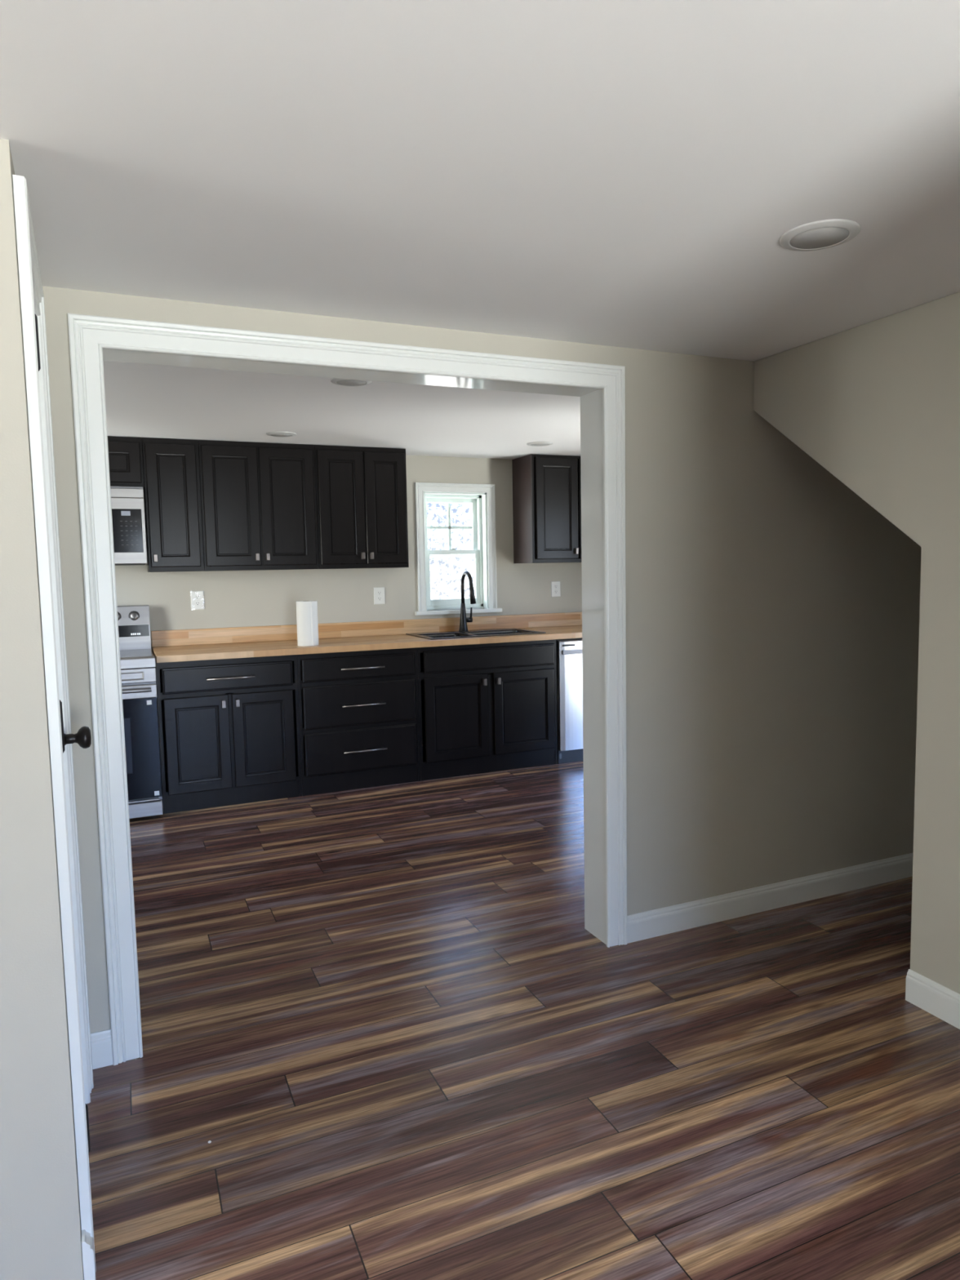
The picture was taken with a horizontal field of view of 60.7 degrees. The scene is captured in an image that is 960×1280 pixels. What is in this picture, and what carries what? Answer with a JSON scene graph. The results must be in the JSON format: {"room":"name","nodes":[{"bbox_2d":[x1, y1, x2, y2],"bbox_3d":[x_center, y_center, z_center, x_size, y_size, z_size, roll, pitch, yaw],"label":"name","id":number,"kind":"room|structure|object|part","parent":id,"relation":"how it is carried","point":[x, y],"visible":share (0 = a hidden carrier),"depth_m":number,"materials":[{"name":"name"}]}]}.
{"room":"empty room","nodes":[
{"label":"empty room","id":0,"kind":"room"},
{"bbox_2d":[0,1057,16,1279],"bbox_3d":[-1.859,0.252,1.082,2.100,2.110,0.100,-3,5,-23],"label":"wall","id":1,"kind":"structure","parent":0,"point":[7,1260],"depth_m":1.52,"materials":[{"name":"beige paint"}]},
{"bbox_2d":[0,138,84,1279],"bbox_3d":[-1.005,0.171,1.825,0.110,2.110,0.790,-3,5,-25],"label":"wall","id":2,"kind":"structure","parent":0,"point":[35,1053],"depth_m":1.49,"materials":[{"name":"beige paint"}]},
{"bbox_2d":[12,174,96,1271],"bbox_3d":[-0.926,0.195,1.815,0.021,2.062,0.659,-3,5,-25],"label":"door","id":3,"kind":"structure","parent":2,"relation":"attached to","point":[32,295],"depth_m":1.56,"materials":[{"name":"white wood"}]},
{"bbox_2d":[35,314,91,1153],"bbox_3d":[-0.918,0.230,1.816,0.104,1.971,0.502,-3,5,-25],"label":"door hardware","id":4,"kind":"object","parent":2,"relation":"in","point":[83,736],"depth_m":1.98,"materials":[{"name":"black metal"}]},
{"bbox_3d":[-0.984,0.239,1.998,0.067,0.055,0.055,-3,5,-25],"label":"knob","id":5,"kind":"part","parent":4,"relation":"part of","materials":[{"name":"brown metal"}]},
{"bbox_2d":[81,1229,95,1279],"bbox_3d":[-0.758,1.197,1.590,0.020,0.098,0.034,-3,5,-25],"label":"baseboard","id":6,"kind":"structure","parent":2,"relation":"attached to","point":[87,1242],"depth_m":1.57,"materials":[{"name":"white wood"}]},
{"bbox_2d":[102,360,580,459],"bbox_3d":[-0.468,-1.214,4.226,5.600,0.100,3.139,-3,5,-23],"label":"ceiling","id":7,"kind":"structure","parent":0,"point":[153,401],"depth_m":4.18,"materials":[{"name":"white paint"}]},
{"bbox_2d":[266,431,296,437],"bbox_3d":[-1.154,-1.193,4.765,0.172,0.008,0.172,-3,5,-23],"label":"recessed light","id":8,"kind":"object","parent":7,"relation":"in","point":[282,434],"visible":1,"depth_m":4.74,"materials":[{"name":"grey"}]},
{"bbox_2d":[330,377,372,386],"bbox_3d":[-0.545,-1.093,3.474,0.172,0.008,0.172,-3,5,-23],"label":"recessed light","id":9,"kind":"object","parent":7,"relation":"in","point":[344,382],"visible":0.7,"depth_m":3.47,"materials":[{"name":"grey"}]},
{"bbox_2d":[526,441,552,446],"bbox_3d":[0.389,-1.271,5.325,0.172,0.008,0.172,-3,5,-23],"label":"recessed light","id":10,"kind":"object","parent":7,"relation":"in","point":[534,443],"visible":1,"depth_m":5.29,"materials":[{"name":"grey"}]},
{"bbox_2d":[115,455,582,652],"bbox_3d":[-1.043,-0.191,5.684,5.600,2.168,0.160,-3,5,-23],"label":"wall","id":11,"kind":"structure","parent":0,"point":[263,597],"depth_m":5.67,"materials":[{"name":"beige paint"}]},
{"bbox_2d":[107,435,144,488],"bbox_3d":[-2.377,-1.028,4.768,0.769,0.285,0.324,-3,5,-23],"label":"upper cabinet","id":12,"kind":"object","parent":11,"relation":"attached to","point":[125,453],"visible":0.3,"depth_m":4.74,"materials":[{"name":"brown wood"}]},
{"bbox_2d":[110,485,147,565],"bbox_3d":[-2.359,-0.657,4.770,0.758,0.450,0.386,-3,5,-23],"label":"microwave","id":13,"kind":"object","parent":12,"relation":"attached to","point":[127,503],"visible":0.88,"depth_m":4.71,"materials":[{"name":"grey metal"}]},
{"bbox_3d":[-2.035,-0.627,4.708,0.180,0.248,0.004,-3,5,-23],"label":"control panel","id":14,"kind":"part","parent":13,"relation":"part of","materials":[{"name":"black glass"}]},
{"bbox_2d":[142,437,204,572],"bbox_3d":[-1.872,-0.808,4.994,0.311,0.781,0.348,-3,5,-23],"label":"upper cabinet","id":15,"kind":"object","parent":11,"relation":"attached to","point":[171,472],"visible":0.96,"depth_m":4.87,"materials":[{"name":"brown wood"}]},
{"bbox_3d":[-1.908,-0.481,4.826,0.021,0.044,0.024,-3,5,-23],"label":"handle","id":16,"kind":"part","parent":15,"relation":"part of","materials":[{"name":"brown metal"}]},
{"bbox_2d":[190,591,204,609],"bbox_3d":[-1.808,-0.254,5.250,0.086,0.125,0.012,-3,5,-23],"label":"wall outlet","id":17,"kind":"object","parent":11,"relation":"attached to","point":[197,597],"visible":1,"depth_m":5.25,"materials":[{"name":"white plastic"}]},
{"bbox_2d":[194,595,199,599],"bbox_3d":[-1.808,-0.274,5.247,0.034,0.027,0.003,-3,5,-23],"label":"socket","id":18,"kind":"object","parent":17,"relation":"attached to","point":[196,597],"depth_m":5.24,"materials":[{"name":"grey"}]},
{"bbox_2d":[195,601,200,605],"bbox_3d":[-1.808,-0.233,5.250,0.034,0.027,0.003,-3,5,-23],"label":"socket","id":19,"kind":"object","parent":17,"relation":"attached to","point":[197,603],"depth_m":5.25,"materials":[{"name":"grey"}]},
{"bbox_2d":[198,440,319,571],"bbox_3d":[-1.409,-0.834,5.194,0.697,0.781,0.348,-3,5,-23],"label":"upper cabinet","id":20,"kind":"object","parent":11,"relation":"attached to","point":[259,500],"visible":0.99,"depth_m":5.05,"materials":[{"name":"brown wood"}]},
{"bbox_3d":[-1.512,-0.814,4.997,0.325,0.722,0.020,-3,5,-23],"label":"door","id":21,"kind":"part","parent":20,"relation":"part of","materials":[{"name":"brown wood"}]},
{"bbox_3d":[-1.372,-0.512,5.058,0.021,0.044,0.024,-3,5,-23],"label":"handle","id":22,"kind":"part","parent":20,"relation":"part of","materials":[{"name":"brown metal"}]},
{"bbox_3d":[-1.315,-0.515,5.083,0.021,0.044,0.024,-3,5,-23],"label":"handle","id":23,"kind":"part","parent":20,"relation":"part of","materials":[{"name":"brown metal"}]},
{"bbox_3d":[-1.201,-0.832,5.133,0.333,0.722,0.020,-3,5,-23],"label":"door","id":24,"kind":"part","parent":20,"relation":"part of","materials":[{"name":"brown wood"}]},
{"bbox_2d":[314,444,408,568],"bbox_3d":[-0.812,-0.868,5.453,0.604,0.781,0.348,-3,5,-23],"label":"upper cabinet","id":25,"kind":"object","parent":11,"relation":"attached to","point":[361,492],"visible":0.96,"depth_m":5.31,"materials":[{"name":"brown wood"}]},
{"bbox_3d":[-0.885,-0.850,5.269,0.295,0.722,0.020,-3,5,-23],"label":"door","id":26,"kind":"part","parent":25,"relation":"part of","materials":[{"name":"brown wood"}]},
{"bbox_3d":[-0.759,-0.546,5.324,0.021,0.044,0.024,-3,5,-23],"label":"handle","id":27,"kind":"part","parent":25,"relation":"part of","materials":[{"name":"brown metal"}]},
{"bbox_3d":[-0.705,-0.549,5.348,0.021,0.044,0.024,-3,5,-23],"label":"handle","id":28,"kind":"part","parent":25,"relation":"part of","materials":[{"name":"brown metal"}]},
{"bbox_3d":[-0.617,-0.865,5.386,0.276,0.722,0.020,-3,5,-23],"label":"door","id":29,"kind":"part","parent":25,"relation":"part of","materials":[{"name":"brown wood"}]},
{"bbox_2d":[151,612,582,647],"bbox_3d":[-0.588,-0.090,5.793,3.220,0.102,0.020,-3,5,-23],"label":"backsplash","id":30,"kind":"structure","parent":11,"relation":"attached to","point":[344,629],"depth_m":5.68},
{"bbox_2d":[373,586,385,604],"bbox_3d":[-0.703,-0.309,5.731,0.080,0.119,0.009,-3,5,-23],"label":"wall outlet","id":31,"kind":"object","parent":11,"relation":"attached to","point":[379,592],"visible":1,"depth_m":5.73,"materials":[{"name":"white plastic"}]},
{"bbox_2d":[414,482,502,615],"bbox_3d":[-0.190,-0.663,6.002,0.675,0.938,0.194,-3,5,-23],"label":"window","id":32,"kind":"structure","parent":11,"relation":"in","point":[482,497],"depth_m":6.01,"materials":[{"name":"white"}]},
{"bbox_2d":[426,502,471,549],"bbox_3d":[-0.225,-0.828,6.045,0.360,0.359,0.005,-3,5,-23],"label":"grille","id":33,"kind":"object","parent":32,"relation":"attached to","point":[449,527],"depth_m":6.04,"materials":[{"name":"white plastic"}]},
{"bbox_3d":[-0.223,-0.831,6.040,0.432,0.425,0.030,-3,5,-23],"label":"sash","id":34,"kind":"part","parent":32,"relation":"part of","materials":[{"name":"white plastic"}]},
{"bbox_3d":[-0.202,-0.459,6.041,0.432,0.405,0.030,-3,5,-23],"label":"sash","id":35,"kind":"part","parent":32,"relation":"part of","materials":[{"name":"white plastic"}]},
{"bbox_3d":[-0.212,-0.650,6.040,0.468,0.822,0.080,-3,5,-23],"label":"frame","id":36,"kind":"part","parent":32,"relation":"part of","materials":[{"name":"white plastic"}]},
{"bbox_3d":[-0.161,-0.207,5.996,0.675,0.030,0.094,-3,5,-23],"label":"sill","id":37,"kind":"part","parent":32,"relation":"part of","materials":[{"name":"white wood"}]},
{"bbox_2d":[511,453,581,563],"bbox_3d":[0.663,-0.960,6.092,0.760,0.765,0.348,-3,5,-23],"label":"upper cabinet","id":38,"kind":"object","parent":11,"relation":"attached to","point":[547,488],"visible":0.55,"depth_m":5.90,"materials":[{"name":"brown wood"}]},
{"bbox_3d":[0.307,-0.942,5.963,0.004,0.765,0.303,-3,5,-23],"label":"panel","id":39,"kind":"part","parent":38,"relation":"part of","materials":[{"name":"brown wood"}]},
{"bbox_3d":[0.554,-0.944,5.893,0.343,0.720,0.020,-3,5,-23],"label":"door","id":40,"kind":"part","parent":38,"relation":"part of","materials":[{"name":"brown wood"}]},
{"bbox_3d":[0.702,-0.646,5.957,0.021,0.044,0.024,-3,5,-23],"label":"handle","id":41,"kind":"part","parent":38,"relation":"part of","materials":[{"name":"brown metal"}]},
{"bbox_3d":[0.882,-0.963,6.035,0.354,0.720,0.020,-3,5,-23],"label":"door","id":42,"kind":"part","parent":38,"relation":"part of","materials":[{"name":"brown wood"}]},
{"bbox_2d":[551,581,560,596],"bbox_3d":[0.581,-0.390,6.288,0.080,0.119,0.009,-3,5,-23],"label":"wall outlet","id":43,"kind":"object","parent":11,"relation":"attached to","point":[555,585],"visible":1,"depth_m":6.28,"materials":[{"name":"white plastic"}]},
{"bbox_2d":[0,0,959,361],"bbox_3d":[0.520,-0.803,-0.075,5.650,0.100,5.350,-3,5,-23],"label":"ceiling","id":44,"kind":"structure","parent":0,"point":[631,174],"depth_m":1.49,"materials":[{"name":"white paint"}]},
{"bbox_2d":[779,218,860,251],"bbox_3d":[0.777,-0.922,1.877,0.172,0.008,0.172,-3,5,-23],"label":"recessed light","id":45,"kind":"object","parent":44,"relation":"in","point":[825,233],"visible":1,"depth_m":1.86,"materials":[{"name":"grey"}]},
{"bbox_2d":[42,285,921,1033],"bbox_3d":[0.203,0.031,2.841,5.400,2.168,0.141,-3,5,-23],"label":"wall","id":46,"kind":"structure","parent":0,"point":[772,611],"depth_m":3.07,"materials":[{"name":"beige paint"}]},
{"bbox_2d":[90,1028,112,1069],"bbox_3d":[-1.059,1.143,2.289,0.058,0.098,0.014,-3,5,-23],"label":"baseboard","id":47,"kind":"structure","parent":46,"relation":"attached to","point":[101,1041],"depth_m":2.29,"materials":[{"name":"white wood"}]},
{"bbox_2d":[67,313,626,1065],"bbox_3d":[-0.269,0.128,2.553,1.703,2.043,0.020,-3,5,-23],"label":"trim","id":48,"kind":"structure","parent":46,"relation":"attached to","point":[88,335],"depth_m":2.29,"materials":[{"name":"white wood"}]},
{"bbox_2d":[102,348,606,944],"bbox_3d":[-0.304,0.148,2.635,1.596,1.989,0.166,-3,5,-23],"label":"trim","id":49,"kind":"structure","parent":46,"relation":"attached to","point":[591,399],"depth_m":2.91,"materials":[{"name":"white wood"}]},
{"bbox_2d":[626,853,913,943],"bbox_3d":[1.301,1.008,3.313,1.686,0.098,0.014,-3,5,-23],"label":"baseboard","id":50,"kind":"structure","parent":46,"relation":"attached to","point":[642,926],"depth_m":3.23,"materials":[{"name":"white wood"}]},
{"bbox_2d":[86,760,959,1279],"bbox_3d":[0.280,1.214,1.723,8.749,0.001,8.526,-3,5,-23],"label":"floor","id":51,"kind":"structure","parent":0,"point":[402,1044],"depth_m":2.22,"materials":[{"name":"brown wood"}]},
{"bbox_2d":[117,604,163,818],"bbox_3d":[-2.257,0.415,4.681,0.762,1.180,0.718,-3,5,-23],"label":"range","id":52,"kind":"object","parent":51,"relation":"on","point":[137,660],"visible":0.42,"depth_m":4.55,"materials":[{"name":"grey metal"}]},
{"bbox_3d":[-2.131,0.212,4.398,0.610,0.046,0.005,-3,5,-23],"label":"pressed frame","id":53,"kind":"part","parent":52,"relation":"part of","materials":[{"name":"silver metal"}]},
{"bbox_3d":[-2.387,-0.041,4.914,0.750,0.070,0.006,-3,5,-23],"label":"control glass","id":54,"kind":"part","parent":52,"relation":"part of","materials":[{"name":"black glass"}]},
{"bbox_3d":[-2.116,-0.146,5.019,0.054,0.054,0.031,-3,5,-23],"label":"control knob","id":55,"kind":"part","parent":52,"relation":"part of","materials":[{"name":"silver metal"}]},
{"bbox_3d":[-2.127,0.290,4.364,0.702,0.023,0.053,-3,5,-23],"label":"handle","id":56,"kind":"part","parent":52,"relation":"part of","materials":[{"name":"silver metal"}]},
{"bbox_2d":[120,648,153,657],"bbox_3d":[-2.270,0.097,4.668,0.756,0.010,0.537,-3,5,-23],"label":"cooktop","id":57,"kind":"object","parent":52,"relation":"in","point":[124,653],"depth_m":4.78,"materials":[{"name":"silver ceramic"}]},
{"bbox_3d":[-2.154,0.139,4.405,0.762,0.059,0.044,-3,5,-23],"label":"trim","id":58,"kind":"part","parent":52,"relation":"part of","materials":[{"name":"silver metal"}]},
{"bbox_3d":[-2.149,0.211,4.406,0.762,0.079,0.025,-3,5,-23],"label":"panel","id":59,"kind":"part","parent":52,"relation":"part of","materials":[{"name":"silver metal"}]},
{"bbox_3d":[-2.140,0.300,4.395,0.758,0.074,0.013,-3,5,-23],"label":"door trim","id":60,"kind":"part","parent":52,"relation":"part of","materials":[{"name":"silver metal"}]},
{"bbox_3d":[-2.141,0.579,4.434,0.758,0.636,0.028,-3,5,-23],"label":"oven door","id":61,"kind":"part","parent":52,"relation":"part of","materials":[{"name":"black glass"}]},
{"bbox_3d":[-2.134,0.961,4.467,0.758,0.082,0.028,-3,5,-23],"label":"storage drawer","id":62,"kind":"part","parent":52,"relation":"part of","materials":[{"name":"silver metal"}]},
{"bbox_2d":[155,654,302,813],"bbox_3d":[-1.566,0.522,5.067,0.792,0.875,0.646,-3,5,-23],"label":"base cabinet","id":63,"kind":"object","parent":51,"relation":"on","point":[229,728],"visible":0.97,"depth_m":4.80,"materials":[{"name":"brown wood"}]},
{"bbox_3d":[-1.627,0.603,4.742,0.354,0.556,0.020,-3,5,-23],"label":"door","id":64,"kind":"part","parent":63,"relation":"part of","materials":[{"name":"brown wood"}]},
{"bbox_3d":[-1.488,0.372,4.761,0.021,0.044,0.024,-3,5,-23],"label":"handle","id":65,"kind":"part","parent":63,"relation":"part of","materials":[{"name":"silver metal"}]},
{"bbox_3d":[-1.463,0.217,4.784,0.732,0.148,0.020,-3,5,-23],"label":"drawer","id":66,"kind":"part","parent":63,"relation":"part of","materials":[{"name":"brown wood"}]},
{"bbox_3d":[-1.467,0.299,4.811,0.757,0.040,0.020,-3,5,-23],"label":"rail","id":67,"kind":"part","parent":63,"relation":"part of","materials":[{"name":"brown wood"}]},
{"bbox_3d":[-1.446,0.220,4.762,0.271,0.011,0.035,-3,5,-23],"label":"handle","id":68,"kind":"part","parent":63,"relation":"part of","materials":[{"name":"grey metal"}]},
{"bbox_3d":[-1.416,0.368,4.792,0.021,0.044,0.024,-3,5,-23],"label":"handle","id":69,"kind":"part","parent":63,"relation":"part of","materials":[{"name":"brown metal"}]},
{"bbox_3d":[-1.285,0.583,4.891,0.356,0.556,0.020,-3,5,-23],"label":"door","id":70,"kind":"part","parent":63,"relation":"part of","materials":[{"name":"brown wood"}]},
{"bbox_2d":[297,647,420,795],"bbox_3d":[-0.851,0.481,5.377,0.766,0.875,0.646,-3,5,-23],"label":"base cabinet","id":71,"kind":"object","parent":51,"relation":"on","point":[359,722],"visible":0.96,"depth_m":5.11,"materials":[{"name":"brown wood"}]},
{"bbox_3d":[-0.747,0.170,5.094,0.717,0.144,0.020,-3,5,-23],"label":"drawer","id":72,"kind":"part","parent":71,"relation":"part of","materials":[{"name":"brown wood"}]},
{"bbox_3d":[-0.751,0.398,5.132,0.735,0.340,0.020,-3,5,-23],"label":"rail","id":73,"kind":"part","parent":71,"relation":"part of","materials":[{"name":"brown wood"}]},
{"bbox_3d":[-0.743,0.399,5.114,0.717,0.264,0.020,-3,5,-23],"label":"drawer","id":74,"kind":"part","parent":71,"relation":"part of","materials":[{"name":"brown wood"}]},
{"bbox_3d":[-0.737,0.686,5.139,0.717,0.268,0.020,-3,5,-23],"label":"drawer","id":75,"kind":"part","parent":71,"relation":"part of","materials":[{"name":"brown wood"}]},
{"bbox_3d":[-0.726,0.173,5.074,0.276,0.011,0.035,-3,5,-23],"label":"handle","id":76,"kind":"part","parent":71,"relation":"part of","materials":[{"name":"grey metal"}]},
{"bbox_3d":[-0.721,0.402,5.093,0.276,0.011,0.035,-3,5,-23],"label":"handle","id":77,"kind":"part","parent":71,"relation":"part of","materials":[{"name":"grey metal"}]},
{"bbox_3d":[-0.716,0.689,5.118,0.276,0.011,0.035,-3,5,-23],"label":"handle","id":78,"kind":"part","parent":71,"relation":"part of","materials":[{"name":"grey metal"}]},
{"bbox_2d":[417,639,557,781],"bbox_3d":[-0.039,0.435,5.735,1.009,0.875,0.635,-3,5,-23],"label":"base cabinet","id":79,"kind":"object","parent":51,"relation":"on","point":[485,708],"visible":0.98,"depth_m":5.47,"materials":[{"name":"brown wood"}]},
{"bbox_2d":[151,625,582,662],"bbox_3d":[-0.461,0.003,5.513,3.220,0.038,0.645,-3,5,-23],"label":"countertop","id":80,"kind":"structure","parent":79,"relation":"on","point":[286,647],"depth_m":5.14,"materials":[{"name":"brown wood"}]},
{"bbox_2d":[296,600,318,646],"bbox_3d":[-1.065,-0.104,5.061,0.128,0.274,0.127,-3,5,-23],"label":"paper towel roll","id":81,"kind":"object","parent":80,"relation":"on","point":[306,611],"visible":1,"depth_m":5.01,"materials":[{"name":"white paper"}]},
{"bbox_2d":[458,571,475,631],"bbox_3d":[-0.073,-0.272,5.799,0.100,0.429,0.241,-3,5,-23],"label":"faucet","id":82,"kind":"object","parent":80,"relation":"on","point":[464,620],"visible":1,"depth_m":5.86,"materials":[{"name":"black metal"}]},
{"bbox_3d":[-0.094,-0.367,5.793,0.025,0.239,0.178,-3,5,-23],"label":"spout","id":83,"kind":"part","parent":82,"relation":"part of","materials":[{"name":"black metal"}]},
{"bbox_3d":[-0.089,-0.145,5.893,0.064,0.039,0.039,-3,5,-18],"label":"handle","id":84,"kind":"part","parent":82,"relation":"part of","materials":[{"name":"black metal"}]},
{"bbox_2d":[405,627,546,662],"bbox_3d":[-0.033,0.053,5.722,0.845,0.207,0.513,-3,5,-23],"label":"sink","id":85,"kind":"object","parent":80,"relation":"in","point":[513,631],"visible":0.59,"depth_m":5.77,"materials":[{"name":"black metal"}]},
{"bbox_3d":[-0.231,0.073,5.591,0.303,0.198,0.358,-3,5,-23],"label":"bowl","id":86,"kind":"part","parent":85,"relation":"part of","materials":[{"name":"black metal"}]},
{"bbox_3d":[0.134,0.052,5.749,0.446,0.198,0.358,-3,5,-23],"label":"bowl","id":87,"kind":"part","parent":85,"relation":"part of","materials":[{"name":"black metal"}]},
{"bbox_3d":[-0.148,0.509,5.383,0.446,0.556,0.020,-3,5,-23],"label":"door","id":88,"kind":"part","parent":79,"relation":"part of","materials":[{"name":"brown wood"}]},
{"bbox_3d":[0.033,0.278,5.420,0.021,0.044,0.024,-3,5,-23],"label":"handle","id":89,"kind":"part","parent":79,"relation":"part of","materials":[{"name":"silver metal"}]},
{"bbox_3d":[0.062,0.207,5.473,0.975,0.050,0.020,-3,5,-23],"label":"rail","id":90,"kind":"part","parent":79,"relation":"part of","materials":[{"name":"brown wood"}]},
{"bbox_3d":[0.126,0.273,5.461,0.021,0.044,0.024,-3,5,-23],"label":"handle","id":91,"kind":"part","parent":79,"relation":"part of","materials":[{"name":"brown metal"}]},
{"bbox_3d":[0.305,0.483,5.580,0.460,0.556,0.020,-3,5,-23],"label":"door","id":92,"kind":"part","parent":79,"relation":"part of","materials":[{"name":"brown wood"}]},
{"bbox_2d":[555,637,583,763],"bbox_3d":[0.708,0.393,6.061,0.601,0.874,0.617,-3,5,-23],"label":"dishwasher","id":93,"kind":"object","parent":51,"relation":"on","point":[569,651],"visible":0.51,"depth_m":5.70,"materials":[{"name":"grey metal"}]},
{"bbox_3d":[0.821,0.803,5.855,0.601,0.088,0.015,-3,5,-23],"label":"kick plate","id":94,"kind":"part","parent":93,"relation":"part of","materials":[{"name":"black metal"}]},
{"bbox_2d":[753,291,959,994],"bbox_3d":[1.548,0.099,2.091,0.115,2.110,2.316,-3,5,-23],"label":"wall","id":95,"kind":"structure","parent":0,"point":[876,403],"depth_m":2.46,"materials":[{"name":"beige paint"}]},
{"bbox_2d":[905,968,959,1029],"bbox_3d":[1.662,1.132,1.802,0.014,0.098,1.650,-3,5,-23],"label":"baseboard","id":96,"kind":"structure","parent":95,"relation":"attached to","point":[931,997],"depth_m":2.47,"materials":[{"name":"white wood"}]}
]}

